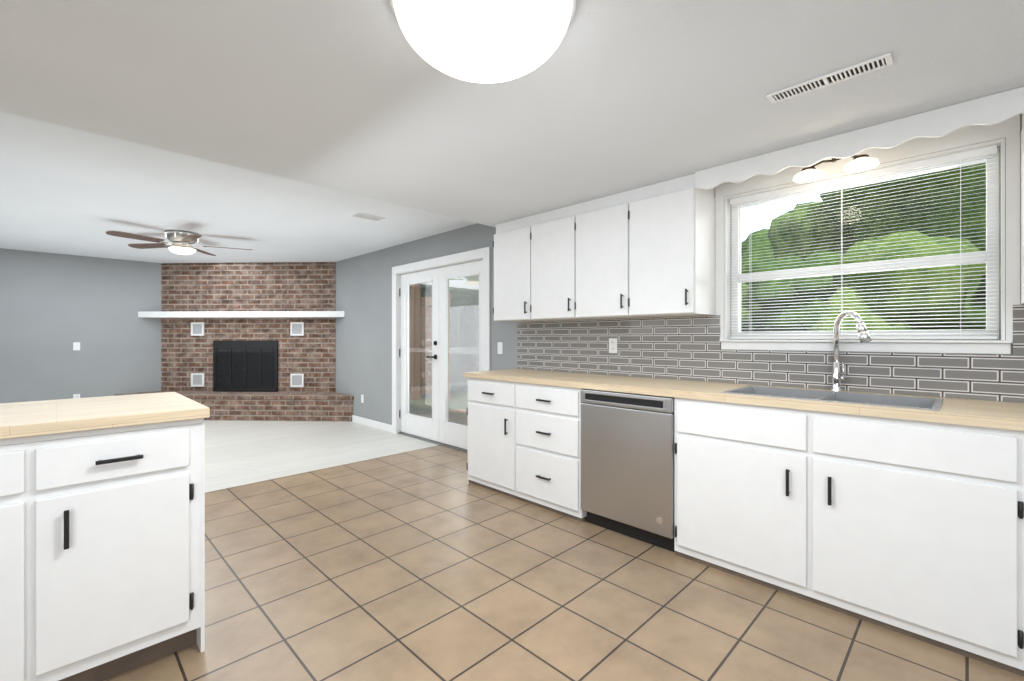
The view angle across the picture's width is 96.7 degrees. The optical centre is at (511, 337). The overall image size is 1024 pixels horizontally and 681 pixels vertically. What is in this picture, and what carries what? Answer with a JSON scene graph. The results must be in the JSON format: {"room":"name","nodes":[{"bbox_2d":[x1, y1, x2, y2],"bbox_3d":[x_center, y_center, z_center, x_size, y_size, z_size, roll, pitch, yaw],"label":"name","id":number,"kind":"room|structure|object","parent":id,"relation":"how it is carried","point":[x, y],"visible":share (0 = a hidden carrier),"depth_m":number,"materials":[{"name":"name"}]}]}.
{"room":"kitchen","nodes":[
{"label":"kitchen","id":0,"kind":"room"},
{"bbox_2d":[0,248,160,402],"bbox_3d":[-6.329,-0.080,6.527,5.840,2.600,0.180,0,0,-45],"label":"wall","id":1,"kind":"structure","parent":0,"point":[54,307],"depth_m":6.50,"materials":[{"name":"grey paint"}]},
{"bbox_2d":[73,342,79,349],"bbox_3d":[-6.220,0.120,6.502,0.072,0.115,0.008,0,0,-45],"label":"light switch","id":2,"kind":"object","parent":1,"relation":"attached to","point":[76,345],"visible":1,"depth_m":6.50,"materials":[{"name":"white plastic"}]},
{"bbox_2d":[0,112,476,262],"bbox_3d":[-4.098,-1.305,4.423,5.660,0.250,5.950,0,0,-45],"label":"ceiling","id":3,"kind":"structure","parent":0,"point":[67,190],"depth_m":4.15,"materials":[{"name":"white paint"}]},
{"bbox_2d":[106,230,251,255],"bbox_3d":[-3.671,-1.059,5.084,1.314,0.240,1.257,0,0,-45],"label":"ceiling fan","id":4,"kind":"object","parent":3,"relation":"hanging from","point":[183,242],"visible":1,"depth_m":5.02,"materials":[{"name":"silver metal"}]},
{"bbox_2d":[353,213,384,220],"bbox_3d":[-1.393,-1.175,4.434,0.260,0.008,0.160,0,0,-45],"label":"ceiling vent","id":5,"kind":"object","parent":3,"relation":"in","point":[368,217],"visible":1,"depth_m":4.43,"materials":[{"name":"white metal"}]},
{"bbox_2d":[204,420,436,492],"bbox_3d":[-4.586,1.250,4.911,6.020,0.060,4.930,0,0,-45],"label":"floor","id":6,"kind":"structure","parent":0,"point":[238,453],"depth_m":5.07,"materials":[{"name":"white carpet"}]},
{"bbox_2d":[114,391,353,421],"bbox_3d":[-4.109,1.030,6.910,3.636,0.380,0.412,0,0,3],"label":"hearth","id":7,"kind":"object","parent":6,"relation":"on","point":[280,406],"visible":0.71,"depth_m":6.69,"materials":[{"name":"brick"}]},
{"bbox_2d":[161,262,334,391],"bbox_3d":[-4.130,0.021,7.265,2.802,2.398,0.290,0,0,3],"label":"bricks","id":8,"kind":"object","parent":6,"relation":"on","point":[289,286],"visible":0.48,"depth_m":7.12},
{"bbox_2d":[191,322,203,335],"bbox_3d":[-4.930,-0.140,7.144,0.194,0.204,0.017,0,0,2],"label":"vent grilles","id":9,"kind":"object","parent":8,"relation":"attached to","point":[197,328],"depth_m":7.14,"materials":[{"name":"white metal"}]},
{"bbox_2d":[191,373,203,386],"bbox_3d":[-4.930,0.659,7.144,0.194,0.205,0.017,0,0,2],"label":"vent grilles","id":10,"kind":"object","parent":8,"relation":"attached to","point":[197,379],"depth_m":7.14,"materials":[{"name":"white metal"}]},
{"bbox_2d":[138,311,343,317],"bbox_3d":[-4.122,-0.360,7.013,3.224,0.090,0.207,0,0,3],"label":"mantel shelf","id":11,"kind":"object","parent":8,"relation":"attached to","point":[245,314],"visible":1,"depth_m":6.92,"materials":[{"name":"white wood"}]},
{"bbox_2d":[213,340,277,391],"bbox_3d":[-4.158,0.438,7.092,1.030,0.796,0.051,0,0,3],"label":"doors","id":12,"kind":"structure","parent":8,"relation":"attached to","point":[244,366],"depth_m":7.09,"materials":[{"name":"black metal"}]},
{"bbox_2d":[290,322,303,335],"bbox_3d":[-3.338,-0.139,7.074,0.206,0.202,0.017,0,0,2],"label":"vent grilles","id":13,"kind":"object","parent":8,"relation":"attached to","point":[296,329],"depth_m":7.07,"materials":[{"name":"white metal"}]},
{"bbox_2d":[290,374,303,386],"bbox_3d":[-3.338,0.661,7.074,0.206,0.187,0.017,0,0,2],"label":"vent grilles","id":14,"kind":"object","parent":8,"relation":"attached to","point":[296,380],"depth_m":7.07,"materials":[{"name":"white metal"}]},
{"bbox_2d":[0,0,1023,227],"bbox_3d":[-0.032,-1.220,0.357,5.660,0.420,5.550,0,0,-45],"label":"ceiling","id":15,"kind":"structure","parent":0,"point":[363,98],"depth_m":1.83,"materials":[{"name":"white paint"}]},
{"bbox_2d":[389,0,575,82],"bbox_3d":[-0.085,-0.912,1.358,0.550,0.194,0.550,0,0,-45],"label":"dome ceiling light","id":16,"kind":"object","parent":15,"relation":"attached to","point":[486,41],"visible":1,"depth_m":1.28,"materials":[{"name":"white glass"}]},
{"bbox_2d":[766,53,893,103],"bbox_3d":[1.227,-1.005,1.778,0.085,0.008,0.400,0,0,-45],"label":"ceiling vent","id":17,"kind":"object","parent":15,"relation":"in","point":[865,67],"visible":1,"depth_m":1.76,"materials":[{"name":"white metal"}]},
{"bbox_2d":[793,154,878,182],"bbox_3d":[1.708,-0.941,2.415,0.148,0.137,0.378,0,0,-45],"label":"light fixture","id":18,"kind":"object","parent":15,"relation":"attached to","point":[857,163],"visible":0.79,"depth_m":2.39,"materials":[{"name":"white glass"}]},
{"bbox_2d":[695,86,1023,189],"bbox_3d":[1.590,-0.948,2.297,0.018,0.120,1.336,0,0,-45],"label":"window valance","id":19,"kind":"object","parent":15,"relation":"attached to","point":[997,108],"visible":1,"depth_m":2.15,"materials":[{"name":"white wood"}]},
{"bbox_2d":[103,445,1023,680],"bbox_3d":[-0.392,1.250,0.718,6.020,0.060,6.930,0,0,-45],"label":"floor","id":20,"kind":"structure","parent":0,"point":[432,563],"depth_m":2.09,"materials":[{"name":"beige tile"}]},
{"bbox_2d":[0,439,55,680],"bbox_3d":[-1.910,0.776,1.479,0.570,0.888,0.630,0,0,-45],"label":"base cabinet","id":21,"kind":"object","parent":20,"relation":"on","point":[27,470],"depth_m":1.44,"materials":[{"name":"white wood"}]},
{"bbox_2d":[56,423,204,680],"bbox_3d":[-1.586,0.776,1.803,0.506,0.888,0.630,0,0,-45],"label":"base cabinet","id":22,"kind":"object","parent":20,"relation":"on","point":[102,557],"depth_m":1.60,"materials":[{"name":"white wood"}]},
{"bbox_2d":[0,392,209,445],"bbox_3d":[-2.128,0.299,1.312,1.987,0.063,0.735,0,0,-45],"label":"countertop","id":23,"kind":"structure","parent":22,"relation":"on","point":[30,421],"depth_m":1.64,"materials":[{"name":"beige wood"}]},
{"bbox_2d":[467,378,506,494],"bbox_3d":[0.045,0.776,3.821,0.603,0.888,0.621,0,0,-45],"label":"base cabinet","id":24,"kind":"object","parent":20,"relation":"on","point":[487,399],"depth_m":3.64,"materials":[{"name":"white wood"}]},
{"bbox_2d":[507,381,570,517],"bbox_3d":[0.434,0.776,3.432,0.603,0.888,0.642,0,0,-45],"label":"base cabinet","id":25,"kind":"object","parent":20,"relation":"on","point":[538,415],"depth_m":3.24,"materials":[{"name":"white wood"}]},
{"bbox_2d":[571,387,586,521],"bbox_3d":[0.887,0.776,2.979,0.603,0.888,0.718,0,0,-45],"label":"base cabinet","id":26,"kind":"object","parent":20,"relation":"on","point":[577,513],"depth_m":3.02,"materials":[{"name":"white wood"}]},
{"bbox_2d":[581,389,674,551],"bbox_3d":[0.879,0.778,2.972,0.614,0.884,0.630,0,0,-45],"label":"dishwasher","id":27,"kind":"object","parent":20,"relation":"on","point":[627,464],"visible":0.83,"depth_m":2.73,"materials":[{"name":"silver metal"}]},
{"bbox_2d":[674,397,998,667],"bbox_3d":[1.586,0.776,2.280,0.603,0.888,1.341,0,0,-45],"label":"base cabinet","id":28,"kind":"object","parent":20,"relation":"on","point":[913,529],"depth_m":1.97,"materials":[{"name":"white wood"}]},
{"bbox_2d":[464,369,1023,430],"bbox_3d":[1.363,0.310,2.508,0.624,0.040,4.380,0,0,-45],"label":"countertop","id":29,"kind":"structure","parent":28,"relation":"on","point":[992,414],"depth_m":2.27,"materials":[{"name":"beige wood"}]},
{"bbox_2d":[720,386,943,410],"bbox_3d":[1.563,0.385,2.270,0.464,0.198,0.844,0,0,-45],"label":"double-bowl sink","id":30,"kind":"object","parent":29,"relation":"in","point":[885,400],"visible":0.29,"depth_m":2.33,"materials":[{"name":"metal"}]},
{"bbox_2d":[830,311,871,391],"bbox_3d":[1.767,0.073,2.377,0.220,0.432,0.197,0,0,-45],"label":"faucet","id":31,"kind":"object","parent":29,"relation":"on","point":[864,337],"visible":0.98,"depth_m":2.45,"materials":[{"name":"silver metal"}]},
{"bbox_2d":[999,429,1023,676],"bbox_3d":[2.244,0.776,1.622,0.603,0.888,0.680,0,0,-45],"label":"base cabinet","id":32,"kind":"object","parent":20,"relation":"on","point":[1011,442],"depth_m":1.64,"materials":[{"name":"white wood"}]},
{"bbox_2d":[335,114,1023,424],"bbox_3d":[-0.071,-0.080,4.526,0.180,2.600,11.860,0,0,-45],"label":"wall","id":33,"kind":"structure","parent":0,"point":[363,328],"depth_m":6.11,"materials":[{"name":"grey paint"}]},
{"bbox_2d":[352,415,391,432],"bbox_3d":[-1.974,1.173,6.290,0.012,0.095,1.234,0,0,-45],"label":"baseboard","id":34,"kind":"structure","parent":33,"relation":"attached to","point":[373,423],"depth_m":6.19,"materials":[{"name":"white wood"}]},
{"bbox_2d":[399,268,438,441],"bbox_3d":[-1.143,0.196,5.523,0.105,2.004,0.833,0,0,-45],"label":"door leaf","id":35,"kind":"structure","parent":33,"relation":"in","point":[420,426],"depth_m":5.54,"materials":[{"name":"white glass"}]},
{"bbox_2d":[392,247,489,452],"bbox_3d":[-0.805,0.155,5.269,0.228,2.131,1.860,0,0,-45],"label":"door frame","id":36,"kind":"structure","parent":33,"relation":"attached to","point":[483,254],"depth_m":5.39,"materials":[{"name":"white wood"}]},
{"bbox_2d":[439,260,482,449],"bbox_3d":[-0.535,0.196,4.948,0.059,2.004,0.833,0,0,-45],"label":"door leaf","id":37,"kind":"structure","parent":33,"relation":"in","point":[454,434],"depth_m":5.04,"materials":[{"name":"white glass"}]},
{"bbox_2d":[498,342,502,353],"bbox_3d":[-0.116,0.100,4.438,0.008,0.115,0.072,0,0,-45],"label":"light switch","id":38,"kind":"object","parent":33,"relation":"attached to","point":[500,347],"visible":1,"depth_m":4.43,"materials":[{"name":"white plastic"}]},
{"bbox_2d":[493,216,528,321],"bbox_3d":[0.107,-0.579,3.989,0.325,0.858,0.450,0,0,-45],"label":"upper cabinet","id":39,"kind":"object","parent":33,"relation":"attached to","point":[511,238],"depth_m":3.87,"materials":[{"name":"white wood"}]},
{"bbox_2d":[529,205,576,321],"bbox_3d":[0.425,-0.579,3.670,0.325,0.858,0.450,0,0,-45],"label":"upper cabinet","id":40,"kind":"object","parent":33,"relation":"attached to","point":[550,232],"depth_m":3.56,"materials":[{"name":"white wood"}]},
{"bbox_2d":[573,192,624,319],"bbox_3d":[0.743,-0.579,3.352,0.325,0.858,0.450,0,0,-45],"label":"upper cabinet","id":41,"kind":"object","parent":33,"relation":"attached to","point":[598,224],"depth_m":3.25,"materials":[{"name":"white wood"}]},
{"bbox_2d":[625,174,714,317],"bbox_3d":[1.061,-0.579,3.034,0.325,0.858,0.450,0,0,-45],"label":"upper cabinet","id":42,"kind":"object","parent":33,"relation":"attached to","point":[645,251],"depth_m":2.90,"materials":[{"name":"white wood"}]},
{"bbox_2d":[517,305,1023,402],"bbox_3d":[1.594,0.070,2.726,0.008,0.438,4.360,0,0,-45],"label":"tile backsplash","id":43,"kind":"structure","parent":33,"relation":"attached to","point":[683,348],"depth_m":2.89,"materials":[{"name":"grey tile"}]},
{"bbox_2d":[609,338,616,352],"bbox_3d":[0.782,0.060,3.526,0.008,0.115,0.072,0,0,-45],"label":"outlet","id":44,"kind":"object","parent":43,"relation":"attached to","point":[612,345],"visible":1,"depth_m":3.52,"materials":[{"name":"white plastic"}]},
{"bbox_2d":[715,114,1019,353],"bbox_3d":[1.849,-0.468,2.556,0.170,1.083,1.336,0,0,-45],"label":"window","id":45,"kind":"structure","parent":33,"relation":"in","point":[795,273],"depth_m":2.33,"materials":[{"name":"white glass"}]},
{"bbox_2d":[730,145,996,338],"bbox_3d":[1.839,-0.446,2.538,0.038,0.903,1.186,0,0,-45],"label":"window blinds","id":46,"kind":"object","parent":45,"relation":"attached to","point":[960,156],"visible":0.92,"depth_m":2.43,"materials":[{"name":"white plastic"}]},
{"bbox_2d":[1021,113,1023,303],"bbox_3d":[2.582,-0.579,1.493,0.354,0.858,1.200,0,0,-45],"label":"upper cabinet","id":47,"kind":"object","parent":33,"relation":"attached to","point":[1022,216],"visible":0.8,"depth_m":1.98,"materials":[{"name":"white wood"}]},
{"label":"outside","id":48,"kind":"structure","parent":0,"visible":0},
{"bbox_2d":[409,390,467,414],"bbox_3d":[11.752,1.290,18.823,36.759,0.100,50.000,0,0,-45],"label":"ground","id":49,"kind":"structure","parent":48,"point":[452,407],"depth_m":8.61,"materials":[{"name":"green plant"}]},
{"bbox_2d":[417,409,467,425],"bbox_3d":[-0.219,1.230,6.003,1.620,0.019,3.600,0,0,-45],"label":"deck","id":50,"kind":"object","parent":49,"relation":"on","point":[453,411],"depth_m":7.16,"materials":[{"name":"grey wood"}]},
{"bbox_2d":[409,283,478,402],"bbox_3d":[-3.072,-0.120,11.282,1.710,2.719,7.700,0,0,-45],"label":"fence","id":51,"kind":"object","parent":49,"relation":"on","point":[449,348],"depth_m":9.49,"materials":[{"name":"brown wood"}]},
{"bbox_2d":[409,150,1000,339],"bbox_3d":[7.097,-3.983,10.490,11.907,10.445,29.521,0,0,-45],"label":"trees","id":52,"kind":"object","parent":49,"relation":"on","point":[789,258],"depth_m":6.42,"materials":[{"name":"green plant"}]}
]}

